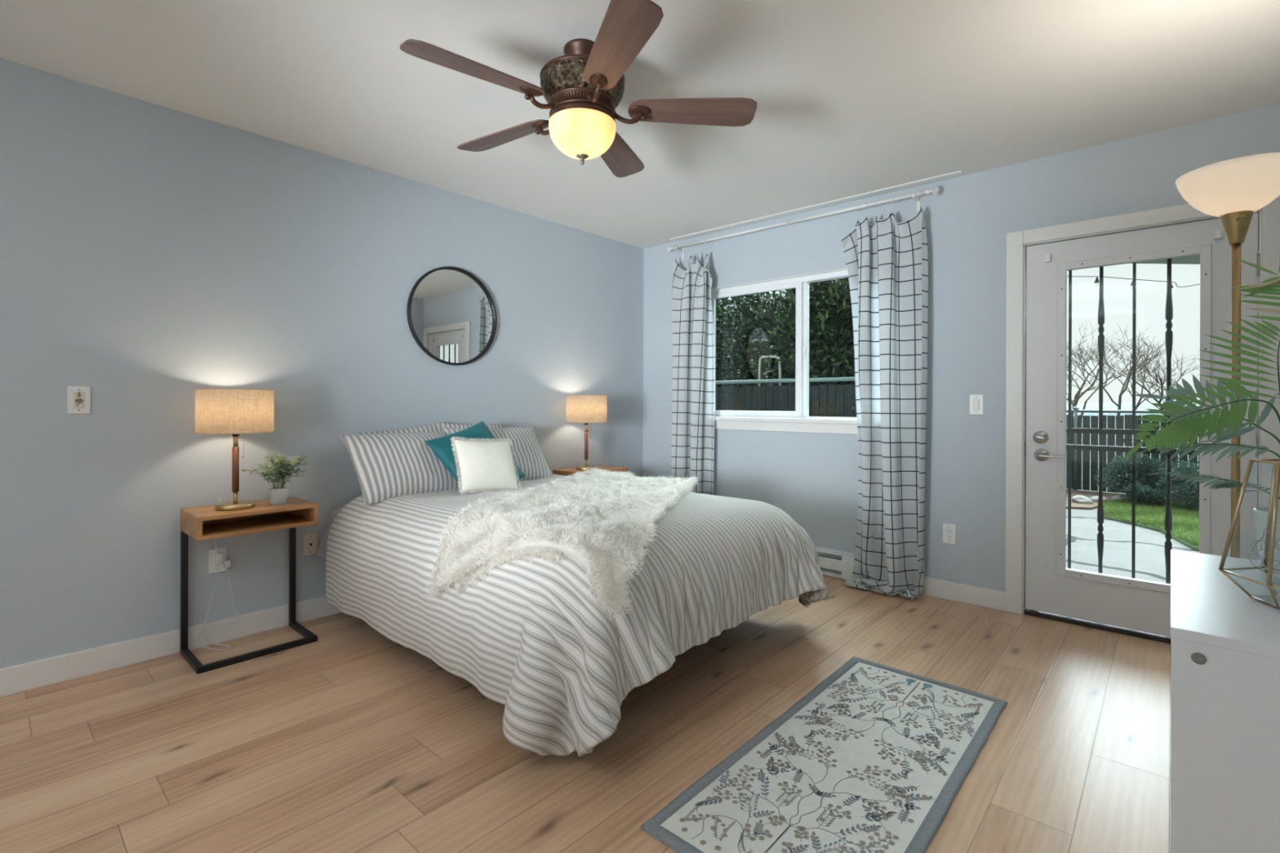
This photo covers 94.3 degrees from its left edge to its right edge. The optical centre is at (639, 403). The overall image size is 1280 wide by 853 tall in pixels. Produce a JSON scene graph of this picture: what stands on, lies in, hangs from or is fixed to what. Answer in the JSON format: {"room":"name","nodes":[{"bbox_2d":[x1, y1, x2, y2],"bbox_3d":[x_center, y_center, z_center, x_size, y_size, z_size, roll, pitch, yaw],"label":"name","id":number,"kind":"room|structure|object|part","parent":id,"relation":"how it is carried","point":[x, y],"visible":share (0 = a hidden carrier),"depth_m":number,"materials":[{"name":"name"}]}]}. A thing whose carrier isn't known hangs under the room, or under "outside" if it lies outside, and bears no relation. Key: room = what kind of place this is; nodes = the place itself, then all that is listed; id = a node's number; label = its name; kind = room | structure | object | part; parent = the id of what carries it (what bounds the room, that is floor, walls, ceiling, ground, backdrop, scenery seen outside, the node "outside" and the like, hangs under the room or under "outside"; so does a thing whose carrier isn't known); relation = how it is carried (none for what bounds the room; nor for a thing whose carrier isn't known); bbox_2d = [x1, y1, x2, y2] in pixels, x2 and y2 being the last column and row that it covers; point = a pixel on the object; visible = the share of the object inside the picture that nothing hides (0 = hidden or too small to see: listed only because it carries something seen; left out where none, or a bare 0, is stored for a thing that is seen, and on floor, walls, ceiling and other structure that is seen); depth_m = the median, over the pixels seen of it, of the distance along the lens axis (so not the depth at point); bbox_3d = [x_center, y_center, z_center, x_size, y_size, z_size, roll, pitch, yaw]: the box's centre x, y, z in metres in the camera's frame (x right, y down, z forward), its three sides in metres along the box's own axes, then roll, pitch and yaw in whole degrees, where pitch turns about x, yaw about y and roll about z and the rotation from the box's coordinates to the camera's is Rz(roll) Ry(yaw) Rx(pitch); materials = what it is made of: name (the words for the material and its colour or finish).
{"room":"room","nodes":[
{"label":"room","id":0,"kind":"room"},
{"bbox_2d":[0,57,643,668],"bbox_3d":[-1.847,-0.098,3.050,0.150,2.440,5.750,0,0,42],"label":"wall","id":1,"kind":"structure","parent":0,"point":[152,255],"depth_m":2.75,"materials":[{"name":"paint"}]},
{"bbox_2d":[66,386,90,413],"bbox_3d":[-2.297,-0.014,2.429,0.010,0.114,0.070,0,0,42],"label":"light switch","id":2,"kind":"object","parent":1,"relation":"attached to","point":[78,397],"visible":1,"depth_m":2.43,"materials":[{"name":"white plastic"}]},
{"bbox_2d":[0,595,341,697],"bbox_3d":[-1.790,1.070,2.995,0.016,0.106,5.450,0,0,42],"label":"baseboard","id":3,"kind":"structure","parent":1,"relation":"attached to","point":[15,679],"depth_m":2.58,"materials":[{"name":"white paint"}]},
{"bbox_2d":[208,546,226,573],"bbox_3d":[-1.982,0.736,2.784,0.010,0.114,0.070,0,0,42],"label":"wall outlet","id":4,"kind":"object","parent":1,"relation":"attached to","point":[214,566],"visible":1,"depth_m":2.77,"materials":[{"name":"white plastic"}]},
{"bbox_2d":[213,553,222,568],"bbox_3d":[-1.980,0.736,2.782,0.004,0.066,0.033,0,0,42],"label":"receptacle","id":5,"kind":"object","parent":4,"relation":"attached to","point":[217,564],"depth_m":2.78,"materials":[{"name":"white plastic"}]},
{"bbox_2d":[302,532,317,556],"bbox_3d":[-1.712,0.732,3.084,0.012,0.114,0.070,0,0,42],"label":"plate","id":6,"kind":"object","parent":1,"relation":"attached to","point":[309,540],"visible":0.92,"depth_m":3.08,"materials":[{"name":"beige plastic"}]},
{"bbox_2d":[406,266,497,365],"bbox_3d":[-1.152,-0.542,3.691,0.027,0.608,0.608,0,0,42],"label":"round mirror","id":7,"kind":"object","parent":1,"relation":"attached to","point":[451,313],"visible":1,"depth_m":3.68,"materials":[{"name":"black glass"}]},
{"bbox_2d":[0,574,1170,852],"bbox_3d":[-0.405,1.187,1.754,4.035,0.120,5.750,0,0,42],"label":"floor","id":8,"kind":"structure","parent":0,"point":[353,739],"depth_m":1.97,"materials":[{"name":"brown wood"}]},
{"bbox_2d":[179,496,318,674],"bbox_3d":[-1.795,0.798,2.736,0.313,0.650,0.467,0,0,42],"label":"nightstand","id":9,"kind":"object","parent":8,"relation":"on","point":[202,522],"visible":1,"depth_m":2.67,"materials":[{"name":"brown wood"}]},
{"bbox_2d":[194,388,274,650],"bbox_3d":[-1.839,0.529,2.692,0.325,1.188,0.298,0,0,42],"label":"table lamp","id":10,"kind":"object","parent":9,"relation":"on","point":[235,412],"visible":0.98,"depth_m":2.59,"materials":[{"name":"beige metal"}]},
{"bbox_3d":[-1.950,0.782,2.755,0.126,0.681,0.126,0,0,-4],"label":"power cord","id":11,"kind":"part","parent":10,"relation":"part of","materials":[{"name":"white plastic"}]},
{"bbox_3d":[-1.828,0.034,2.683,0.294,0.194,0.294,0,0,42],"label":"lamp shade","id":12,"kind":"part","parent":10,"relation":"part of","materials":[{"name":"fabric"}]},
{"bbox_3d":[-1.829,0.424,2.683,0.017,0.055,0.017,0,0,42],"label":"stem","id":13,"kind":"part","parent":10,"relation":"part of","materials":[{"name":"gold metal"}]},
{"bbox_3d":[-1.796,1.110,2.736,0.313,0.025,0.466,0,0,42],"label":"frame","id":14,"kind":"part","parent":9,"relation":"part of","materials":[{"name":"black metal"}]},
{"bbox_2d":[180,496,318,541],"bbox_3d":[-1.794,0.522,2.736,0.313,0.098,0.467,0,0,42],"label":"box shelf","id":15,"kind":"object","parent":9,"relation":"attached to","point":[202,522],"depth_m":2.68,"materials":[{"name":"brown wood"}]},
{"bbox_2d":[240,453,308,504],"bbox_3d":[-1.718,0.350,2.795,0.273,0.245,0.216,0,0,-32],"label":"potted plant","id":16,"kind":"object","parent":9,"relation":"on","point":[277,495],"visible":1,"depth_m":2.79,"materials":[{"name":"green plant"}]},
{"bbox_3d":[-1.712,0.437,2.806,0.073,0.072,0.073,0,0,-43],"label":"pot","id":17,"kind":"part","parent":16,"relation":"part of","materials":[{"name":"white ceramic"}]},
{"bbox_2d":[315,504,346,558],"bbox_3d":[-0.462,0.827,3.011,1.888,0.600,1.535,0,0,42],"label":"bed","id":18,"kind":"object","parent":8,"relation":"on","point":[322,552],"visible":0.02,"depth_m":3.09,"materials":[{"name":"grey fabric"}]},
{"bbox_2d":[359,423,440,435],"bbox_3d":[-1.323,0.332,3.391,0.115,0.435,0.536,0,0,45],"label":"pillow","id":19,"kind":"object","parent":18,"relation":"on","point":[436,427],"visible":0.07,"depth_m":3.43,"materials":[{"name":"fabric"}]},
{"bbox_2d":[437,422,502,431],"bbox_3d":[-1.043,0.319,3.704,0.117,0.417,0.483,0,0,39],"label":"pillow","id":20,"kind":"object","parent":18,"relation":"on","point":[448,425],"visible":0.02,"depth_m":3.65,"materials":[{"name":"fabric"}]},
{"bbox_2d":[325,474,829,756],"bbox_3d":[-0.290,0.776,2.955,2.037,0.613,1.904,0,0,42],"label":"duvet","id":21,"kind":"object","parent":18,"relation":"on","point":[531,639],"visible":0.65,"depth_m":2.16,"materials":[{"name":"fabric"}]},
{"bbox_2d":[339,431,459,505],"bbox_3d":[-1.245,0.328,3.214,0.281,0.335,0.637,0,0,40],"label":"pillow","id":22,"kind":"object","parent":21,"relation":"on","point":[387,466],"visible":0.8,"depth_m":3.08,"materials":[{"name":"fabric"}]},
{"bbox_2d":[424,421,526,490],"bbox_3d":[-0.921,0.318,3.367,0.287,0.427,0.505,0,0,31],"label":"cushion","id":23,"kind":"object","parent":21,"relation":"on","point":[441,446],"visible":0.31,"depth_m":3.26,"materials":[{"name":"teal fabric"}]},
{"bbox_2d":[449,436,522,494],"bbox_3d":[-0.833,0.335,3.226,0.390,0.323,0.172,0,0,-42],"label":"cushion","id":24,"kind":"object","parent":21,"relation":"on","point":[487,464],"visible":0.96,"depth_m":3.17,"materials":[{"name":"beige fabric"}]},
{"bbox_2d":[442,426,553,480],"bbox_3d":[-0.860,0.321,3.675,0.660,0.349,0.274,0,0,-45],"label":"pillow","id":25,"kind":"object","parent":21,"relation":"on","point":[528,455],"visible":0.34,"depth_m":3.72,"materials":[{"name":"fabric"}]},
{"bbox_2d":[425,466,697,622],"bbox_3d":[-0.234,0.564,2.836,0.907,0.338,2.061,0,0,12],"label":"throw blanket","id":26,"kind":"object","parent":21,"relation":"on","point":[604,521],"visible":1,"depth_m":2.25,"materials":[{"name":"white fur"}]},
{"bbox_2d":[552,465,628,476],"bbox_3d":[-0.356,0.803,4.342,0.313,0.650,0.467,0,0,42],"label":"nightstand","id":27,"kind":"object","parent":8,"relation":"on","point":[565,472],"visible":0.15,"depth_m":4.28,"materials":[{"name":"brown wood"}]},
{"bbox_2d":[565,395,607,471],"bbox_3d":[-0.388,0.209,4.291,0.298,0.538,0.298,0,0,42],"label":"table lamp","id":28,"kind":"object","parent":27,"relation":"on","point":[586,409],"visible":0.97,"depth_m":4.17,"materials":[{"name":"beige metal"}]},
{"bbox_3d":[-0.387,0.038,4.291,0.294,0.194,0.294,0,0,42],"label":"lamp shade","id":29,"kind":"part","parent":28,"relation":"part of","materials":[{"name":"fabric"}]},
{"bbox_2d":[640,656,1007,852],"bbox_3d":[0.695,1.126,1.910,0.592,0.009,1.425,0,0,42],"label":"rug","id":30,"kind":"object","parent":8,"relation":"on","point":[875,757],"visible":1,"depth_m":1.79,"materials":[{"name":"grey fabric"}]},
{"bbox_2d":[1169,549,1279,852],"bbox_3d":[1.279,0.756,1.139,0.389,0.755,0.723,0,0,42],"label":"dresser","id":31,"kind":"object","parent":8,"relation":"on","point":[1225,642],"visible":1,"depth_m":0.97,"materials":[{"name":"white laminate"}]},
{"bbox_2d":[1123,257,1279,584],"bbox_3d":[1.369,0.020,1.335,0.503,0.717,0.293,0,0,9],"label":"potted palm","id":32,"kind":"object","parent":31,"relation":"on","point":[1192,424],"visible":0.97,"depth_m":1.28,"materials":[{"name":"green plant"}]},
{"bbox_2d":[1218,458,1279,608],"bbox_3d":[1.213,0.242,1.119,0.174,0.269,0.179,0,0,42],"label":"glass terrarium","id":33,"kind":"object","parent":31,"relation":"on","point":[1273,599],"visible":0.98,"depth_m":1.15,"materials":[{"name":"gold metal"}]},
{"bbox_2d":[1248,528,1279,580],"bbox_3d":[1.216,0.282,1.115,0.097,0.100,0.087,0,0,0],"label":"fairy lights","id":34,"kind":"object","parent":33,"relation":"in","point":[1262,537],"visible":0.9,"depth_m":1.14,"materials":[{"name":"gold metal"}]},
{"bbox_2d":[1175,151,1279,558],"bbox_3d":[1.706,0.234,1.699,0.261,1.800,0.261,0,0,42],"label":"floor lamp","id":35,"kind":"object","parent":8,"relation":"on","point":[1231,190],"visible":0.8,"depth_m":1.67,"materials":[{"name":"gold metal"}]},
{"bbox_3d":[1.709,-0.603,1.699,0.261,0.126,0.261,0,0,42],"label":"lamp shade","id":36,"kind":"part","parent":35,"relation":"part of","materials":[{"name":"white glass"}]},
{"bbox_2d":[1220,210,1253,244],"bbox_3d":[1.708,-0.499,1.699,0.067,0.084,0.067,0,0,-3],"label":"socket","id":37,"kind":"object","parent":35,"relation":"attached to","point":[1236,224],"depth_m":1.68,"materials":[{"name":"gold metal"}]},
{"bbox_2d":[0,0,1279,248],"bbox_3d":[-0.396,-1.388,1.754,4.035,0.150,5.750,0,0,42],"label":"ceiling","id":38,"kind":"structure","parent":0,"point":[852,97],"depth_m":2.40,"materials":[{"name":"paint"}]},
{"bbox_2d":[400,0,756,177],"bbox_3d":[-0.246,-1.099,2.205,1.233,0.427,1.239,0,0,42],"label":"ceiling fan","id":39,"kind":"object","parent":38,"relation":"hanging from","point":[583,88],"visible":1,"depth_m":2.10,"materials":[{"name":"brown wood"}]},
{"bbox_3d":[-0.534,-1.094,1.950,0.476,0.006,0.148,0,13,-38],"label":"fan blade","id":40,"kind":"part","parent":39,"relation":"part of","materials":[{"name":"brown wood"}]},
{"bbox_3d":[-0.552,-1.094,2.430,0.476,0.006,0.148,0,13,34],"label":"fan blade","id":41,"kind":"part","parent":39,"relation":"part of","materials":[{"name":"brown wood"}]},
{"bbox_3d":[-0.214,-0.978,2.203,0.248,0.124,0.248,0,0,42],"label":"lamp shade","id":42,"kind":"part","parent":39,"relation":"part of","materials":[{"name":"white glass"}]},
{"bbox_3d":[-0.102,-1.093,2.596,0.148,0.006,0.476,-13,-4,15],"label":"fan blade","id":43,"kind":"part","parent":39,"relation":"part of","materials":[{"name":"brown wood"}]},
{"bbox_3d":[-0.072,-1.092,1.820,0.148,0.006,0.476,14,-5,-20],"label":"fan blade","id":44,"kind":"part","parent":39,"relation":"part of","materials":[{"name":"brown wood"}]},
{"bbox_3d":[0.194,-1.091,2.219,0.476,0.006,0.148,0,-13,-2],"label":"fan blade","id":45,"kind":"part","parent":39,"relation":"part of","materials":[{"name":"brown wood"}]},
{"bbox_2d":[642,103,1279,591],"bbox_3d":[1.468,-0.086,3.840,3.735,2.440,0.150,0,0,42],"label":"wall","id":46,"kind":"structure","parent":0,"point":[813,477],"depth_m":3.44,"materials":[{"name":"paint"}]},
{"bbox_2d":[711,267,857,434],"bbox_3d":[1.071,-0.344,4.172,1.520,1.078,0.185,0,0,42],"label":"window","id":47,"kind":"structure","parent":46,"relation":"in","point":[798,420],"depth_m":4.13,"materials":[{"name":"white plastic"}]},
{"bbox_3d":[0.842,-0.377,4.380,0.770,0.933,0.029,0,0,42],"label":"sash","id":48,"kind":"part","parent":47,"relation":"part of","materials":[{"name":"white plastic"}]},
{"bbox_2d":[666,185,938,259],"bbox_3d":[0.985,-1.204,4.095,2.010,0.112,0.120,0,0,42],"label":"curtain rod","id":49,"kind":"object","parent":46,"relation":"attached to","point":[935,189],"visible":0.97,"depth_m":3.84,"materials":[{"name":"white paint"}]},
{"bbox_2d":[671,252,715,495],"bbox_3d":[0.376,-0.017,4.551,0.423,2.284,0.176,0,0,42],"label":"curtain","id":50,"kind":"object","parent":49,"relation":"hanging from","point":[693,371],"visible":0.62,"depth_m":4.53,"materials":[{"name":"fabric"}]},
{"bbox_2d":[840,205,928,599],"bbox_3d":[1.463,-0.016,3.580,0.493,2.288,0.178,0,0,39],"label":"curtain","id":51,"kind":"object","parent":49,"relation":"hanging from","point":[886,260],"visible":1,"depth_m":3.54,"materials":[{"name":"fabric"}]},
{"bbox_2d":[669,170,964,241],"bbox_3d":[1.034,-1.303,4.037,2.100,0.010,0.060,0,0,42],"label":"trim","id":52,"kind":"structure","parent":46,"relation":"attached to","point":[957,173],"depth_m":3.85,"materials":[{"name":"white paint"}]},
{"bbox_2d":[815,546,854,580],"bbox_3d":[1.085,1.044,4.035,1.190,0.164,0.064,0,0,42],"label":"baseboard heater","id":53,"kind":"object","parent":46,"relation":"attached to","point":[834,563],"visible":0.17,"depth_m":3.85,"materials":[{"name":"metal"}]},
{"bbox_2d":[942,523,955,544],"bbox_3d":[1.792,0.755,3.439,0.070,0.114,0.010,0,0,42],"label":"wall outlet","id":54,"kind":"object","parent":46,"relation":"attached to","point":[948,530],"visible":1,"depth_m":3.44,"materials":[{"name":"white plastic"}]},
{"bbox_2d":[946,528,952,539],"bbox_3d":[1.791,0.755,3.438,0.033,0.066,0.004,0,0,42],"label":"receptacle","id":55,"kind":"object","parent":54,"relation":"attached to","point":[948,531],"depth_m":3.43,"materials":[{"name":"white plastic"}]},
{"bbox_2d":[920,576,1004,611],"bbox_3d":[1.792,1.082,3.434,0.565,0.106,0.016,0,0,42],"label":"baseboard","id":56,"kind":"structure","parent":46,"relation":"attached to","point":[992,598],"depth_m":3.38,"materials":[{"name":"white paint"}]},
{"bbox_2d":[969,394,983,414],"bbox_3d":[1.896,0.006,3.346,0.070,0.114,0.014,0,0,42],"label":"light switch","id":57,"kind":"object","parent":46,"relation":"attached to","point":[976,401],"visible":1,"depth_m":3.34,"materials":[{"name":"white plastic"}]},
{"bbox_2d":[1023,212,1260,644],"bbox_3d":[2.435,0.145,2.946,0.894,1.982,0.190,0,0,42],"label":"door","id":58,"kind":"structure","parent":46,"relation":"in","point":[1131,606],"depth_m":2.98,"materials":[{"name":"white paint"}]},
{"bbox_3d":[2.148,0.274,3.110,0.145,0.066,0.053,0,0,42],"label":"lever handle","id":59,"kind":"part","parent":58,"relation":"part of","materials":[{"name":"silver metal"}]},
{"bbox_2d":[1066,258,1199,583],"bbox_3d":[2.481,0.162,2.998,0.860,1.990,0.030,0,0,42],"label":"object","id":60,"kind":"structure","parent":58,"relation":"attached to","point":[1169,307],"depth_m":3.04,"materials":[{"name":"black metal"}]},
{"bbox_3d":[2.481,0.232,2.998,0.780,0.026,0.022,0,0,42],"label":"rail","id":61,"kind":"part","parent":60,"relation":"part of","materials":[{"name":"black metal"}]},
{"bbox_3d":[2.482,0.144,2.998,0.780,0.026,0.022,0,0,42],"label":"rail","id":62,"kind":"part","parent":60,"relation":"part of","materials":[{"name":"black metal"}]},
{"bbox_3d":[2.401,0.084,2.913,0.581,1.630,0.012,0,0,42],"label":"glazing frame","id":63,"kind":"part","parent":58,"relation":"part of","materials":[{"name":"white paint"}]},
{"bbox_2d":[1004,195,1279,614],"bbox_3d":[2.433,0.104,2.942,1.048,2.066,0.138,0,0,42],"label":"trim","id":64,"kind":"structure","parent":46,"relation":"attached to","point":[1268,216],"depth_m":3.18,"materials":[{"name":"white paint"}]},
{"bbox_2d":[1253,506,1279,584],"bbox_3d":[1.387,0.304,1.252,0.128,0.149,0.128,0,0,42],"label":"pot","id":65,"kind":"object","parent":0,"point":[1260,513],"depth_m":1.26,"materials":[{"name":"white ceramic"}]},
{"label":"outside","id":66,"kind":"structure","parent":0,"visible":0},
{"bbox_2d":[1066,419,1198,497],"bbox_3d":[28.014,1.445,28.790,70.000,0.200,59.250,0,0,42],"label":"field","id":67,"kind":"structure","parent":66,"point":[1066,420],"depth_m":14.68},
{"bbox_2d":[1066,320,1164,417],"bbox_3d":[13.011,-0.583,17.175,2.213,3.775,3.316,0,0,-29],"label":"bare tree","id":68,"kind":"object","parent":67,"relation":"on","point":[1077,396],"visible":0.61,"depth_m":17.36,"materials":[{"name":"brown plant"}]},
{"bbox_2d":[1066,406,1199,496],"bbox_3d":[7.184,0.661,7.843,5.915,1.225,0.064,0,0,42],"label":"slatted fence","id":69,"kind":"object","parent":67,"relation":"on","point":[1122,422],"visible":0.2,"depth_m":8.47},
{"bbox_3d":[6.321,0.658,8.613,0.057,1.225,0.060,0,0,42],"label":"post","id":70,"kind":"part","parent":69,"relation":"part of","materials":[{"name":"grey metal"}]},
{"bbox_3d":[7.179,0.114,7.846,5.900,0.042,0.042,0,0,42],"label":"rail","id":71,"kind":"part","parent":69,"relation":"part of","materials":[{"name":"grey metal"}]},
{"bbox_2d":[1066,400,1199,421],"bbox_3d":[42.879,0.517,49.880,124.000,1.758,8.000,0,0,42],"label":"ridge","id":72,"kind":"object","parent":67,"relation":"on","point":[1144,405],"visible":0.01,"depth_m":49.18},
{"bbox_2d":[1071,324,1194,415],"bbox_3d":[16.455,-0.684,19.939,2.248,4.011,3.085,0,0,2],"label":"bare tree","id":73,"kind":"object","parent":67,"relation":"on","point":[1126,388],"visible":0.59,"depth_m":19.83,"materials":[{"name":"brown plant"}]},
{"bbox_2d":[1075,341,1199,416],"bbox_3d":[15.180,-0.311,17.537,2.234,3.248,3.674,0,0,-22],"label":"bare tree","id":74,"kind":"object","parent":67,"relation":"on","point":[1145,368],"visible":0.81,"depth_m":17.54,"materials":[{"name":"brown plant"}]},
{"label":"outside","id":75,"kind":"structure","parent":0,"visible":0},
{"bbox_2d":[1066,506,1199,582],"bbox_3d":[3.813,1.362,6.266,32.000,0.200,6.600,0,0,42],"label":"patio","id":76,"kind":"structure","parent":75,"point":[1150,563],"depth_m":5.18,"materials":[{"name":"concrete"}]},
{"bbox_2d":[715,298,751,387],"bbox_3d":[0.676,-0.344,8.963,2.026,3.193,1.835,0,0,42],"label":"evergreen tree","id":77,"kind":"object","parent":76,"relation":"on","point":[726,356],"visible":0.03,"depth_m":8.47,"materials":[{"name":"green plant"}]},
{"bbox_2d":[715,290,782,396],"bbox_3d":[1.361,-1.060,10.889,2.801,4.630,2.385,0,0,24],"label":"evergreen tree","id":78,"kind":"object","parent":76,"relation":"on","point":[730,301],"visible":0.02,"depth_m":10.46,"materials":[{"name":"green plant"}]},
{"bbox_2d":[715,288,821,410],"bbox_3d":[1.700,-0.655,8.193,1.909,3.822,1.519,0,0,42],"label":"evergreen tree","id":79,"kind":"object","parent":76,"relation":"on","point":[756,305],"visible":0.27,"depth_m":8.07,"materials":[{"name":"green plant"}]},
{"bbox_2d":[758,355,781,386],"bbox_3d":[1.498,0.350,6.865,0.309,1.808,0.032,0,0,42],"label":"metal pipe","id":80,"kind":"object","parent":76,"relation":"on","point":[762,357],"visible":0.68,"depth_m":6.87,"materials":[{"name":"grey metal"}]},
{"bbox_2d":[715,377,856,417],"bbox_3d":[0.707,0.471,7.066,5.102,1.560,0.064,0,0,42],"label":"slatted fence","id":81,"kind":"object","parent":76,"relation":"on","point":[730,397],"visible":0.08,"depth_m":6.34,"materials":[{"name":"black wood"}]},
{"bbox_3d":[0.708,-0.244,7.064,5.100,0.042,0.042,0,0,42],"label":"rail","id":82,"kind":"part","parent":81,"relation":"part of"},
{"bbox_2d":[746,277,855,417],"bbox_3d":[2.258,-0.538,7.152,1.800,3.593,1.484,0,0,-6],"label":"evergreen tree","id":83,"kind":"object","parent":76,"relation":"on","point":[828,316],"visible":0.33,"depth_m":6.89,"materials":[{"name":"green plant"}]},
{"bbox_2d":[756,279,850,376],"bbox_3d":[3.423,-1.067,9.379,3.495,4.659,2.120,0,0,42],"label":"evergreen tree","id":84,"kind":"object","parent":76,"relation":"on","point":[836,279],"visible":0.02,"depth_m":9.44,"materials":[{"name":"green plant"}]},
{"bbox_2d":[1066,488,1128,509],"bbox_3d":[5.452,1.255,8.020,2.100,0.025,1.900,0,0,42],"label":"mulch bed","id":85,"kind":"object","parent":76,"relation":"on","point":[1088,494],"visible":0.1,"depth_m":7.93,"materials":[{"name":"brown wood"}]},
{"bbox_2d":[1071,495,1093,503],"bbox_3d":[5.556,1.202,7.457,0.217,0.092,0.224,0,0,22],"label":"rock","id":86,"kind":"object","parent":85,"relation":"on","point":[1077,499],"visible":1,"depth_m":7.40,"materials":[{"name":"white stone"}]},
{"bbox_2d":[1089,495,1107,502],"bbox_3d":[5.829,1.212,7.548,0.165,0.074,0.174,0,0,-18],"label":"rock","id":87,"kind":"object","parent":85,"relation":"on","point":[1095,499],"visible":0.56,"depth_m":7.51,"materials":[{"name":"grey stone"}]},
{"bbox_2d":[1111,495,1123,501],"bbox_3d":[6.098,1.213,7.580,0.125,0.074,0.147,0,0,42],"label":"rock","id":88,"kind":"object","parent":85,"relation":"on","point":[1115,497],"visible":0.68,"depth_m":7.55,"materials":[{"name":"grey stone"}]},
{"bbox_2d":[1093,452,1173,493],"bbox_3d":[6.326,0.940,7.585,0.832,0.661,0.825,0,0,42],"label":"juniper shrub","id":89,"kind":"object","parent":76,"relation":"on","point":[1122,470],"visible":0.84,"depth_m":7.51,"materials":[{"name":"green plant"}]},
{"bbox_2d":[1118,482,1166,506],"bbox_3d":[6.123,1.118,7.227,0.488,0.347,0.359,0,0,42],"label":"juniper shrub","id":90,"kind":"object","parent":76,"relation":"on","point":[1146,495],"visible":0.88,"depth_m":7.16,"materials":[{"name":"green plant"}]},
{"bbox_2d":[1102,497,1199,551],"bbox_3d":[7.463,1.229,4.560,6.287,0.091,4.028,0,0,42],"label":"lawn","id":91,"kind":"structure","parent":76,"relation":"on","point":[1185,522],"depth_m":6.37,"materials":[{"name":"green plant"}]},
{"bbox_2d":[1154,457,1199,511],"bbox_3d":[6.479,0.976,6.979,0.668,0.656,0.697,0,0,-13],"label":"juniper shrub","id":92,"kind":"object","parent":76,"relation":"on","point":[1187,491],"visible":0.51,"depth_m":6.97,"materials":[{"name":"green plant"}]},
{"bbox_3d":[1.046,-0.088,0.458,0.150,2.440,5.750,0,0,42],"label":"wall","id":93,"kind":"structure","parent":0,"visible":0},
{"bbox_2d":[1130,254,1199,264],"bbox_3d":[5.060,-1.284,4.425,3.700,0.160,5.510,0,0,42],"label":"porch roof","id":94,"kind":"structure","parent":93,"relation":"attached to","point":[1193,260],"depth_m":5.04,"materials":[{"name":"grey"}]},
{"bbox_2d":[1066,275,1099,283],"bbox_3d":[3.766,-1.051,5.040,0.217,0.084,0.039,0,0,42],"label":"string lights","id":95,"kind":"object","parent":94,"relation":"hanging from","point":[1096,281],"depth_m":4.98,"materials":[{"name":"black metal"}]},
{"bbox_2d":[1093,276,1099,283],"bbox_3d":[3.834,-1.018,4.979,0.040,0.091,0.039,0,0,42],"label":"socket","id":96,"kind":"object","parent":95,"relation":"attached to","point":[1096,281],"depth_m":4.97,"materials":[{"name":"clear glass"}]},
{"bbox_2d":[1103,276,1165,286],"bbox_3d":[4.012,-1.002,4.819,0.381,0.097,0.039,0,0,42],"label":"string lights","id":97,"kind":"object","parent":94,"relation":"hanging from","point":[1131,284],"depth_m":4.82,"materials":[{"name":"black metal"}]},
{"bbox_2d":[1171,281,1199,288],"bbox_3d":[4.240,-0.928,4.615,0.154,0.048,0.039,0,0,42],"label":"string lights","id":98,"kind":"object","parent":94,"relation":"hanging from","point":[1171,282],"depth_m":4.64,"materials":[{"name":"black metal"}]}
]}

